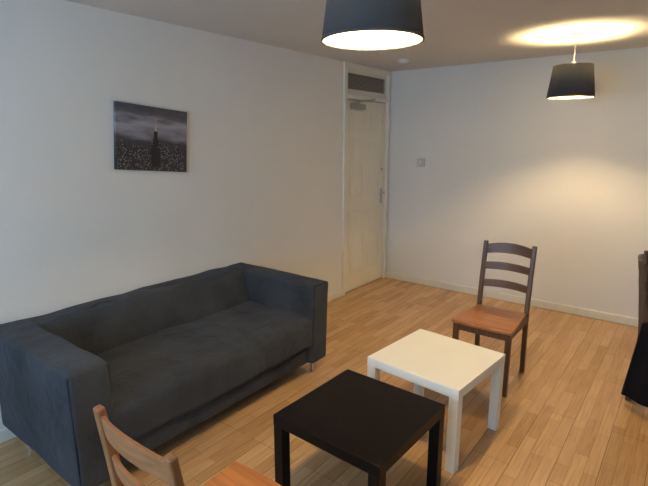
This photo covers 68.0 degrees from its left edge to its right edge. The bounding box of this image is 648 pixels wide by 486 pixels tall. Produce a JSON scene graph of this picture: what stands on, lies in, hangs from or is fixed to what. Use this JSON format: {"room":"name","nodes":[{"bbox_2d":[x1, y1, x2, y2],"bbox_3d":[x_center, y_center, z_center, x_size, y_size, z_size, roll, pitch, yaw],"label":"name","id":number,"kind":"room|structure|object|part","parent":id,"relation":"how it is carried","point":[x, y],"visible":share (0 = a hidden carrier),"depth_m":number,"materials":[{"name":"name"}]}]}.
{"room":"living room","nodes":[
{"label":"living room","id":0,"kind":"room"},
{"bbox_2d":[0,0,343,429],"bbox_3d":[-1.255,-0.221,3.102,0.150,2.330,6.600,9,15,37],"label":"wall","id":1,"kind":"structure","parent":0,"point":[262,183],"depth_m":3.08,"materials":[{"name":"paint"}]},
{"bbox_2d":[113,101,186,171],"bbox_3d":[-1.095,-0.663,3.067,0.023,0.441,0.541,9,15,37],"label":"print","id":2,"kind":"object","parent":1,"relation":"attached to","point":[146,138],"visible":1,"depth_m":3.04,"materials":[{"name":"black paper"}]},
{"bbox_2d":[0,289,342,443],"bbox_3d":[-1.461,0.967,2.943,0.018,0.075,5.409,9,15,37],"label":"baseboard","id":3,"kind":"structure","parent":1,"relation":"attached to","point":[6,434],"depth_m":2.62,"materials":[{"name":"paint"}]},
{"bbox_2d":[342,61,390,294],"bbox_3d":[0.439,-0.662,5.157,0.132,2.330,0.878,9,15,37],"label":"door frame","id":4,"kind":"structure","parent":1,"relation":"in","point":[348,94],"depth_m":4.99,"materials":[{"name":"paint"}]},
{"bbox_2d":[346,100,385,291],"bbox_3d":[0.430,-0.501,5.198,0.050,1.982,0.770,9,15,37],"label":"door","id":5,"kind":"structure","parent":4,"relation":"attached to","point":[365,128],"depth_m":5.17,"materials":[{"name":"white wood"}]},
{"bbox_2d":[350,98,375,109],"bbox_3d":[0.433,-1.419,4.878,0.118,0.127,0.423,9,15,37],"label":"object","id":6,"kind":"structure","parent":5,"relation":"attached to","point":[355,106],"depth_m":4.82,"materials":[{"name":"grey metal"}]},
{"bbox_2d":[349,74,382,92],"bbox_3d":[0.436,-1.637,4.937,0.002,0.130,0.660,9,15,37],"label":"vent","id":7,"kind":"object","parent":4,"relation":"attached to","point":[373,81],"depth_m":4.92,"materials":[{"name":"grey metal"}]},
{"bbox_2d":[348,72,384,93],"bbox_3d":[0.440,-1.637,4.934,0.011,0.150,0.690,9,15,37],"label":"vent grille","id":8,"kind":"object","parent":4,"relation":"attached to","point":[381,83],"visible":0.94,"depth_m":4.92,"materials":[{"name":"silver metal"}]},
{"bbox_3d":[0.426,-1.639,4.957,0.040,0.235,0.778,9,15,37],"label":"transom panel","id":9,"kind":"part","parent":4,"relation":"part of","materials":[{"name":"paint"}]},
{"bbox_3d":[0.637,-0.638,5.364,0.059,0.397,0.135,9,15,37],"label":"handle","id":10,"kind":"part","parent":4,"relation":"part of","materials":[{"name":"silver metal"}]},
{"bbox_2d":[0,277,647,485],"bbox_3d":[0.506,1.253,2.027,4.600,0.100,6.600,9,15,37],"label":"floor","id":11,"kind":"structure","parent":0,"point":[566,419],"depth_m":2.83,"materials":[{"name":"brown wood"}]},
{"bbox_2d":[0,262,327,485],"bbox_3d":[-0.851,0.660,2.935,0.913,0.677,1.771,9,15,37],"label":"sofa","id":12,"kind":"object","parent":11,"relation":"on","point":[162,360],"visible":0.98,"depth_m":2.60,"materials":[{"name":"grey fabric"}]},
{"bbox_3d":[-1.322,0.744,2.322,0.882,0.584,0.217,9,15,37],"label":"arm","id":13,"kind":"part","parent":12,"relation":"part of","materials":[{"name":"grey fabric"}]},
{"bbox_2d":[19,265,249,354],"bbox_3d":[-1.084,0.568,3.104,0.314,0.567,1.614,9,15,37],"label":"sofa backrest","id":14,"kind":"object","parent":12,"relation":"on","point":[101,326],"depth_m":2.92,"materials":[{"name":"grey fabric"}]},
{"bbox_2d":[97,301,312,439],"bbox_3d":[-0.784,0.684,2.891,0.745,0.265,1.482,9,15,37],"label":"seat cushion","id":15,"kind":"object","parent":12,"relation":"on","point":[162,377],"depth_m":2.68,"materials":[{"name":"grey fabric"}]},
{"bbox_3d":[-0.843,0.796,2.962,0.792,0.206,1.604,9,15,37],"label":"frame","id":16,"kind":"part","parent":12,"relation":"part of","materials":[{"name":"grey fabric"}]},
{"bbox_3d":[-0.365,0.487,3.535,0.882,0.573,0.190,9,15,37],"label":"arm","id":17,"kind":"part","parent":12,"relation":"part of","materials":[{"name":"grey fabric"}]},
{"bbox_3d":[-0.077,0.845,3.401,0.046,0.120,0.046,9,15,37],"label":"leg","id":18,"kind":"part","parent":12,"relation":"part of","materials":[{"name":"silver metal"}]},
{"bbox_2d":[93,404,280,485],"bbox_3d":[-0.331,0.863,1.459,0.389,0.901,0.523,10,15,38],"label":"dining chair","id":19,"kind":"object","parent":11,"relation":"on","point":[167,469],"visible":1,"depth_m":1.24,"materials":[{"name":"brown wood"}]},
{"bbox_3d":[-0.586,0.875,1.403,0.030,0.901,0.082,10,15,38],"label":"post","id":20,"kind":"part","parent":19,"relation":"part of","materials":[{"name":"brown wood"}]},
{"bbox_3d":[-0.330,0.918,1.203,0.030,0.901,0.082,10,15,38],"label":"post","id":21,"kind":"part","parent":19,"relation":"part of","materials":[{"name":"brown wood"}]},
{"bbox_3d":[-0.297,0.868,1.502,0.389,0.022,0.417,10,15,38],"label":"seat","id":22,"kind":"part","parent":19,"relation":"part of","materials":[{"name":"brown wood"}]},
{"bbox_2d":[273,369,444,485],"bbox_3d":[0.161,0.946,2.143,0.540,0.450,0.540,10,15,38],"label":"side table","id":23,"kind":"object","parent":11,"relation":"on","point":[367,423],"visible":1,"depth_m":2.06,"materials":[{"name":"black wood"}]},
{"bbox_3d":[-0.183,0.978,2.114,0.049,0.400,0.049,10,15,38],"label":"leg","id":24,"kind":"part","parent":23,"relation":"part of","materials":[{"name":"black wood"}]},
{"bbox_3d":[0.196,1.043,1.812,0.049,0.400,0.049,10,15,38],"label":"leg","id":25,"kind":"part","parent":23,"relation":"part of","materials":[{"name":"black wood"}]},
{"bbox_3d":[0.505,0.964,2.183,0.049,0.400,0.049,10,15,38],"label":"leg","id":26,"kind":"part","parent":23,"relation":"part of","materials":[{"name":"black wood"}]},
{"bbox_2d":[367,329,504,474],"bbox_3d":[0.617,0.833,2.670,0.540,0.450,0.540,11,16,42],"label":"side table","id":27,"kind":"object","parent":11,"relation":"on","point":[450,367],"visible":0.83,"depth_m":2.55,"materials":[{"name":"white wood"}]},
{"bbox_3d":[0.272,0.861,2.661,0.049,0.400,0.049,11,16,42],"label":"leg","id":28,"kind":"part","parent":27,"relation":"part of","materials":[{"name":"white wood"}]},
{"bbox_3d":[0.603,0.785,3.013,0.049,0.400,0.049,11,16,42],"label":"leg","id":29,"kind":"part","parent":27,"relation":"part of","materials":[{"name":"white wood"}]},
{"bbox_3d":[0.631,0.930,2.337,0.049,0.400,0.049,11,16,42],"label":"leg","id":30,"kind":"part","parent":27,"relation":"part of","materials":[{"name":"white wood"}]},
{"bbox_3d":[0.963,0.855,2.689,0.049,0.400,0.049,11,16,42],"label":"leg","id":31,"kind":"part","parent":27,"relation":"part of","materials":[{"name":"white wood"}]},
{"bbox_2d":[452,240,536,397],"bbox_3d":[1.147,0.480,3.243,0.389,0.901,0.523,9,15,37],"label":"dining chair","id":32,"kind":"object","parent":11,"relation":"on","point":[484,320],"visible":0.95,"depth_m":3.26,"materials":[{"name":"brown wood"}]},
{"bbox_3d":[0.878,0.728,3.223,0.034,0.425,0.036,9,15,37],"label":"leg","id":33,"kind":"part","parent":32,"relation":"part of","materials":[{"name":"brown wood"}]},
{"bbox_3d":[1.142,0.425,3.499,0.030,0.901,0.082,9,15,37],"label":"post","id":34,"kind":"part","parent":32,"relation":"part of","materials":[{"name":"brown wood"}]},
{"bbox_3d":[1.115,0.503,3.205,0.389,0.022,0.417,9,15,37],"label":"seat","id":35,"kind":"part","parent":32,"relation":"part of","materials":[{"name":"brown wood"}]},
{"bbox_3d":[1.147,0.771,3.020,0.034,0.425,0.036,9,15,37],"label":"leg","id":36,"kind":"part","parent":32,"relation":"part of","materials":[{"name":"brown wood"}]},
{"bbox_3d":[1.402,0.467,3.303,0.030,0.901,0.082,9,15,37],"label":"post","id":37,"kind":"part","parent":32,"relation":"part of","materials":[{"name":"brown wood"}]},
{"bbox_2d":[625,250,647,400],"bbox_3d":[2.172,0.546,2.938,0.523,0.901,0.389,9,15,37],"label":"dining chair","id":38,"kind":"object","parent":11,"relation":"on","point":[642,258],"visible":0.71,"depth_m":2.90,"materials":[{"name":"brown wood"}]},
{"bbox_2d":[621,322,647,407],"bbox_3d":[2.171,0.713,2.896,0.563,0.535,0.426,9,15,37],"label":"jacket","id":39,"kind":"object","parent":38,"relation":"on","point":[635,387],"visible":1,"depth_m":2.88,"materials":[{"name":"black fabric"}]},
{"bbox_3d":[2.110,0.492,3.186,0.082,0.901,0.030,9,15,37],"label":"post","id":40,"kind":"part","parent":38,"relation":"part of","materials":[{"name":"brown wood"}]},
{"bbox_2d":[65,0,647,71],"bbox_3d":[0.506,-1.123,1.517,4.600,0.100,6.600,9,15,37],"label":"ceiling","id":41,"kind":"structure","parent":0,"point":[456,32],"depth_m":3.10,"materials":[{"name":"paint"}]},
{"bbox_2d":[321,0,423,50],"bbox_3d":[0.164,-0.883,1.593,0.348,0.402,0.348,9,15,37],"label":"pendant lamp","id":42,"kind":"object","parent":41,"relation":"hanging from","point":[357,25],"visible":1,"depth_m":1.51,"materials":[{"name":"grey fabric"}]},
{"bbox_2d":[398,58,409,63],"bbox_3d":[0.738,-1.677,4.433,0.116,0.040,0.116,9,15,37],"label":"smoke detector","id":43,"kind":"object","parent":41,"relation":"attached to","point":[401,60],"visible":1,"depth_m":4.39,"materials":[{"name":"white plastic"}]},
{"bbox_2d":[546,33,594,99],"bbox_3d":[1.779,-1.261,3.425,0.318,0.432,0.318,9,15,37],"label":"pendant lamp","id":44,"kind":"object","parent":41,"relation":"hanging from","point":[573,80],"visible":1,"depth_m":3.34,"materials":[{"name":"grey fabric"}]},
{"bbox_3d":[1.779,-1.159,3.447,0.316,0.220,0.316,9,15,37],"label":"lamp shade","id":45,"kind":"part","parent":44,"relation":"part of","materials":[{"name":"grey fabric"}]},
{"bbox_2d":[386,47,647,317],"bbox_3d":[2.536,-0.461,4.223,4.450,2.330,0.150,9,15,37],"label":"wall","id":46,"kind":"structure","parent":0,"point":[506,162],"depth_m":4.57,"materials":[{"name":"paint"}]},
{"bbox_2d":[417,158,424,166],"bbox_3d":[1.048,-0.871,5.201,0.090,0.090,0.020,9,15,37],"label":"light switch","id":47,"kind":"object","parent":46,"relation":"attached to","point":[420,161],"visible":1,"depth_m":5.19,"materials":[{"name":"beige plastic"}]},
{"bbox_2d":[385,271,637,326],"bbox_3d":[2.425,0.646,4.439,4.300,0.075,0.020,9,15,37],"label":"baseboard","id":48,"kind":"structure","parent":46,"relation":"attached to","point":[631,321],"depth_m":4.78,"materials":[{"name":"paint"}]}
]}

